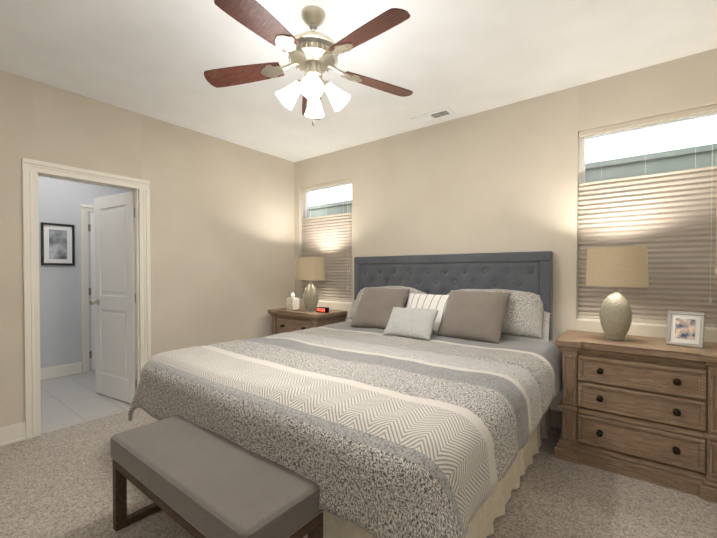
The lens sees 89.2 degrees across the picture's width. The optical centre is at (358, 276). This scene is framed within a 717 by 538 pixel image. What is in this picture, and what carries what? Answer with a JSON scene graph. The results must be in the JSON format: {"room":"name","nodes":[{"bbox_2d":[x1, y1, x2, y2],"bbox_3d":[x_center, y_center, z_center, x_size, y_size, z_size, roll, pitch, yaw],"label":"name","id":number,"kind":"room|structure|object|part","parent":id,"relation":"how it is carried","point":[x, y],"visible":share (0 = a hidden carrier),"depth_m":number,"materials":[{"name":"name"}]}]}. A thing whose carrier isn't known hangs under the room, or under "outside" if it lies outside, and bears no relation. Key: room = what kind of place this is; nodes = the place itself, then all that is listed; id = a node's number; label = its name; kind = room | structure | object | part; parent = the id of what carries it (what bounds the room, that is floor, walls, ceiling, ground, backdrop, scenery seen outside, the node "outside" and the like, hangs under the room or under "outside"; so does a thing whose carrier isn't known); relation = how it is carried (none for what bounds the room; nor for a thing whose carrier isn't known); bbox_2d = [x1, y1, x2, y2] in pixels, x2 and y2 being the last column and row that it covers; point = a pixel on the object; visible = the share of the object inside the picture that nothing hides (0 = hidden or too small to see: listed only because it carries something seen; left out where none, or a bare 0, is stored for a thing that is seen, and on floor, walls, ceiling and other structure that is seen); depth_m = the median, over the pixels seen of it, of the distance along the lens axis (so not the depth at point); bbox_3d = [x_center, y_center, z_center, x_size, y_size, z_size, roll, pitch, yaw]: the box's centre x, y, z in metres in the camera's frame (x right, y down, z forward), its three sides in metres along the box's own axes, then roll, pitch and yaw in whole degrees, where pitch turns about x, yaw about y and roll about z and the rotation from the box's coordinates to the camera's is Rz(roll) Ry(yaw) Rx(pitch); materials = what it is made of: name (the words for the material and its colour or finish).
{"room":"bedroom","nodes":[
{"label":"bedroom","id":0,"kind":"room"},
{"bbox_2d":[38,176,129,370],"bbox_3d":[-3.808,-0.153,4.234,0.100,2.740,2.970,1,1,38],"label":"wall","id":1,"kind":"structure","parent":0,"point":[60,201],"depth_m":4.43,"materials":[{"name":"white paint"}]},
{"bbox_2d":[40,222,74,264],"bbox_3d":[-3.614,-0.385,4.378,0.022,0.500,0.320,1,1,38],"label":"framed picture","id":2,"kind":"object","parent":1,"relation":"attached to","point":[57,244],"visible":0.92,"depth_m":4.37,"materials":[{"name":"black"}]},
{"bbox_2d":[40,362,81,379],"bbox_3d":[-4.044,1.155,3.846,0.026,0.135,1.840,1,1,38],"label":"baseboard","id":3,"kind":"structure","parent":1,"relation":"attached to","point":[59,371],"depth_m":4.40,"materials":[{"name":"white"}]},
{"bbox_2d":[80,204,95,372],"bbox_3d":[-3.218,0.150,4.939,0.072,2.115,0.910,1,1,38],"label":"door frame","id":4,"kind":"structure","parent":1,"relation":"attached to","point":[84,209],"depth_m":4.61,"materials":[{"name":"white wood"}]},
{"bbox_2d":[41,370,130,433],"bbox_3d":[-3.078,1.254,3.686,1.950,0.060,2.970,1,1,38],"label":"floor","id":5,"kind":"structure","parent":0,"point":[70,400],"depth_m":3.54,"materials":[{"name":"white tile"}]},
{"bbox_2d":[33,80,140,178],"bbox_3d":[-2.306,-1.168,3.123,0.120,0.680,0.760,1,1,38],"label":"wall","id":6,"kind":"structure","parent":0,"point":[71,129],"depth_m":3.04,"materials":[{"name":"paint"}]},
{"bbox_2d":[0,70,294,427],"bbox_3d":[-2.094,-0.142,3.409,0.120,2.740,3.870,1,1,38],"label":"wall","id":7,"kind":"structure","parent":0,"point":[222,240],"depth_m":3.78,"materials":[{"name":"paint"}]},
{"bbox_2d":[0,422,25,446],"bbox_3d":[-2.828,1.175,2.364,0.026,0.135,0.992,1,1,38],"label":"baseboard","id":8,"kind":"structure","parent":7,"relation":"attached to","point":[13,433],"depth_m":2.70,"materials":[{"name":"white"}]},
{"bbox_2d":[22,158,150,439],"bbox_3d":[-2.299,0.168,3.135,0.146,2.128,0.896,1,1,38],"label":"door frame","id":9,"kind":"structure","parent":7,"relation":"attached to","point":[31,168],"depth_m":2.82,"materials":[{"name":"white wood"}]},
{"bbox_2d":[89,191,135,402],"bbox_3d":[-2.423,0.203,3.623,0.729,2.020,0.185,0,1,30],"label":"door leaf","id":10,"kind":"structure","parent":7,"relation":"in","point":[114,301],"depth_m":3.59,"materials":[{"name":"white wood"}]},
{"bbox_2d":[0,408,716,537],"bbox_3d":[-0.213,1.276,2.060,4.570,0.060,4.020,1,1,38],"label":"floor carpet","id":11,"kind":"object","parent":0,"point":[58,483],"depth_m":2.02,"materials":[{"name":"beige carpet"}]},
{"bbox_2d":[110,415,322,537],"bbox_3d":[-0.676,1.018,1.600,1.120,0.470,0.370,1,1,38],"label":"bench","id":12,"kind":"object","parent":11,"relation":"on","point":[194,480],"visible":0.83,"depth_m":1.43,"materials":[{"name":"fabric"}]},
{"bbox_2d":[268,307,346,334],"bbox_3d":[-0.621,0.810,4.372,0.860,0.810,0.502,1,1,38],"label":"nightstand","id":13,"kind":"object","parent":11,"relation":"on","point":[283,320],"visible":0.29,"depth_m":4.21,"materials":[{"name":"brown wood"}]},
{"bbox_2d":[286,292,298,309],"bbox_3d":[-0.803,0.299,4.457,0.115,0.208,0.115,1,1,38],"label":"tissue box","id":14,"kind":"object","parent":13,"relation":"on","point":[292,303],"visible":1,"depth_m":4.42,"materials":[{"name":"white cardboard"}]},
{"bbox_2d":[296,257,325,310],"bbox_3d":[-0.566,0.092,4.320,0.352,0.625,0.352,1,1,38],"label":"lamp","id":15,"kind":"object","parent":13,"relation":"on","point":[310,269],"visible":1,"depth_m":4.20,"materials":[{"name":"fabric"}]},
{"bbox_3d":[-0.566,-0.090,4.317,0.352,0.260,0.352,1,1,38],"label":"lamp shade","id":16,"kind":"part","parent":15,"relation":"part of","materials":[{"name":"beige fabric"}]},
{"bbox_2d":[316,307,328,312],"bbox_3d":[-0.405,0.377,4.122,0.150,0.060,0.062,1,1,38],"label":"alarm clock","id":17,"kind":"object","parent":13,"relation":"on","point":[323,309],"visible":0.98,"depth_m":4.09,"materials":[{"name":"black plastic"}]},
{"bbox_2d":[128,251,561,537],"bbox_3d":[0.086,0.518,2.684,2.324,1.440,2.421,1,1,38],"label":"bed","id":18,"kind":"object","parent":11,"relation":"on","point":[412,396],"visible":1,"depth_m":1.89,"materials":[{"name":"white fabric"}]},
{"bbox_2d":[383,307,438,340],"bbox_3d":[0.445,0.398,3.119,0.440,0.290,0.137,1,-37,36],"label":"pillow","id":19,"kind":"object","parent":18,"relation":"on","point":[411,323],"depth_m":3.05,"materials":[{"name":"white fabric"}]},
{"bbox_3d":[0.754,0.296,3.543,1.860,0.860,0.035,1,1,38],"label":"headboard panel","id":20,"kind":"part","parent":18,"relation":"part of","materials":[{"name":"fabric"}]},
{"bbox_2d":[554,330,716,502],"bbox_3d":[1.853,0.837,2.423,0.890,0.810,0.542,1,1,38],"label":"nightstand","id":21,"kind":"object","parent":11,"relation":"on","point":[643,408],"visible":1,"depth_m":2.23,"materials":[{"name":"brown wood"}]},
{"bbox_2d":[586,246,648,339],"bbox_3d":[1.759,0.117,2.488,0.352,0.625,0.352,1,1,38],"label":"lamp","id":22,"kind":"object","parent":21,"relation":"on","point":[616,267],"visible":1,"depth_m":2.40,"materials":[{"name":"fabric"}]},
{"bbox_3d":[1.759,-0.065,2.485,0.352,0.260,0.352,1,1,38],"label":"lamp shade","id":23,"kind":"part","parent":22,"relation":"part of","materials":[{"name":"beige fabric"}]},
{"bbox_2d":[666,311,704,347],"bbox_3d":[2.063,0.334,2.288,0.088,0.215,0.175,15,-8,-37],"label":"photo frame","id":24,"kind":"object","parent":21,"relation":"on","point":[687,329],"visible":1,"depth_m":2.26,"materials":[{"name":"white wood"}]},
{"bbox_2d":[0,0,716,161],"bbox_3d":[-0.252,-1.534,2.053,4.670,0.080,4.020,1,1,38],"label":"ceiling","id":25,"kind":"structure","parent":0,"point":[155,59],"depth_m":2.46,"materials":[{"name":"paint"}]},
{"bbox_2d":[204,0,412,125],"bbox_3d":[-0.248,-1.168,2.039,1.254,0.651,1.261,1,1,38],"label":"fan","id":26,"kind":"object","parent":25,"relation":"hanging from","point":[313,54],"visible":1,"depth_m":2.01,"materials":[{"name":"brown wood"}]},
{"bbox_3d":[-0.258,-1.030,2.077,0.353,0.155,0.353,1,1,38],"label":"glass","id":27,"kind":"part","parent":26,"relation":"part of","materials":[{"name":"white glass"}]},
{"bbox_2d":[410,107,454,123],"bbox_3d":[0.692,-1.503,3.422,0.400,0.018,0.150,1,1,38],"label":"ceiling vent","id":28,"kind":"object","parent":25,"relation":"in","point":[441,113],"visible":1,"depth_m":3.40,"materials":[{"name":"metal"}]},
{"bbox_2d":[294,48,716,411],"bbox_3d":[0.770,-0.146,3.728,4.250,2.740,0.150,1,1,38],"label":"wall","id":29,"kind":"structure","parent":0,"point":[505,178],"depth_m":3.24,"materials":[{"name":"paint"}]},
{"bbox_2d":[299,301,351,320],"bbox_3d":[-0.387,0.769,4.640,0.900,0.885,0.150,1,1,38],"label":"sill","id":30,"kind":"structure","parent":29,"relation":"attached to","point":[338,306],"depth_m":4.46,"materials":[{"name":"paint"}]},
{"bbox_2d":[300,178,351,303],"bbox_3d":[-0.389,-0.423,4.622,0.900,1.500,0.135,1,1,38],"label":"window","id":31,"kind":"structure","parent":29,"relation":"in","point":[326,238],"depth_m":4.55,"materials":[{"name":"white fabric"}]},
{"bbox_3d":[-0.409,-0.432,4.595,0.888,1.478,0.058,1,1,38],"label":"left window rails","id":32,"kind":"part","parent":31,"relation":"part of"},
{"bbox_2d":[302,214,351,300],"bbox_3d":[-0.407,-0.226,4.601,0.888,1.045,0.013,1,1,38],"label":"shade","id":33,"kind":"object","parent":31,"relation":"attached to","point":[326,237],"depth_m":4.55,"materials":[{"name":"beige fabric"}]},
{"bbox_3d":[-0.362,-0.424,4.655,0.820,1.420,0.004,1,1,38],"label":"glass","id":34,"kind":"part","parent":31,"relation":"part of","materials":[{"name":"white"}]},
{"bbox_2d":[550,409,561,428],"bbox_3d":[0.870,1.159,3.557,4.400,0.135,0.026,1,1,38],"label":"baseboard","id":35,"kind":"structure","parent":29,"relation":"attached to","point":[555,418],"depth_m":2.97,"materials":[{"name":"white"}]},
{"bbox_2d":[576,320,716,342],"bbox_3d":[2.112,0.795,2.698,0.850,0.885,0.150,1,1,38],"label":"sill","id":36,"kind":"structure","parent":29,"relation":"attached to","point":[650,331],"depth_m":2.64,"materials":[{"name":"paint"}]},
{"bbox_2d":[576,104,716,329],"bbox_3d":[2.110,-0.397,2.680,0.850,1.500,0.135,1,1,38],"label":"window","id":37,"kind":"structure","parent":29,"relation":"in","point":[665,220],"depth_m":2.61,"materials":[{"name":"white"}]},
{"bbox_3d":[2.090,-0.406,2.653,0.838,1.478,0.058,1,1,38],"label":"right window rails","id":38,"kind":"part","parent":37,"relation":"part of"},
{"bbox_2d":[578,169,716,323],"bbox_3d":[2.092,-0.199,2.659,0.838,1.045,0.013,1,1,38],"label":"shade","id":39,"kind":"object","parent":37,"relation":"attached to","point":[670,215],"depth_m":2.61,"materials":[{"name":"beige fabric"}]},
{"bbox_3d":[2.136,-0.398,2.713,0.770,1.420,0.004,1,1,38],"label":"glass","id":40,"kind":"part","parent":37,"relation":"part of","materials":[{"name":"white"}]},
{"bbox_3d":[1.224,1.251,3.933,8.500,0.060,0.700,1,1,38],"label":"ground","id":41,"kind":"structure","parent":0,"visible":0},
{"bbox_2d":[309,143,716,217],"bbox_3d":[1.350,0.070,4.161,9.000,2.295,0.140,1,1,38],"label":"fence","id":42,"kind":"object","parent":41,"relation":"on","point":[634,170],"depth_m":3.19,"materials":[{"name":"wood"}]}
]}

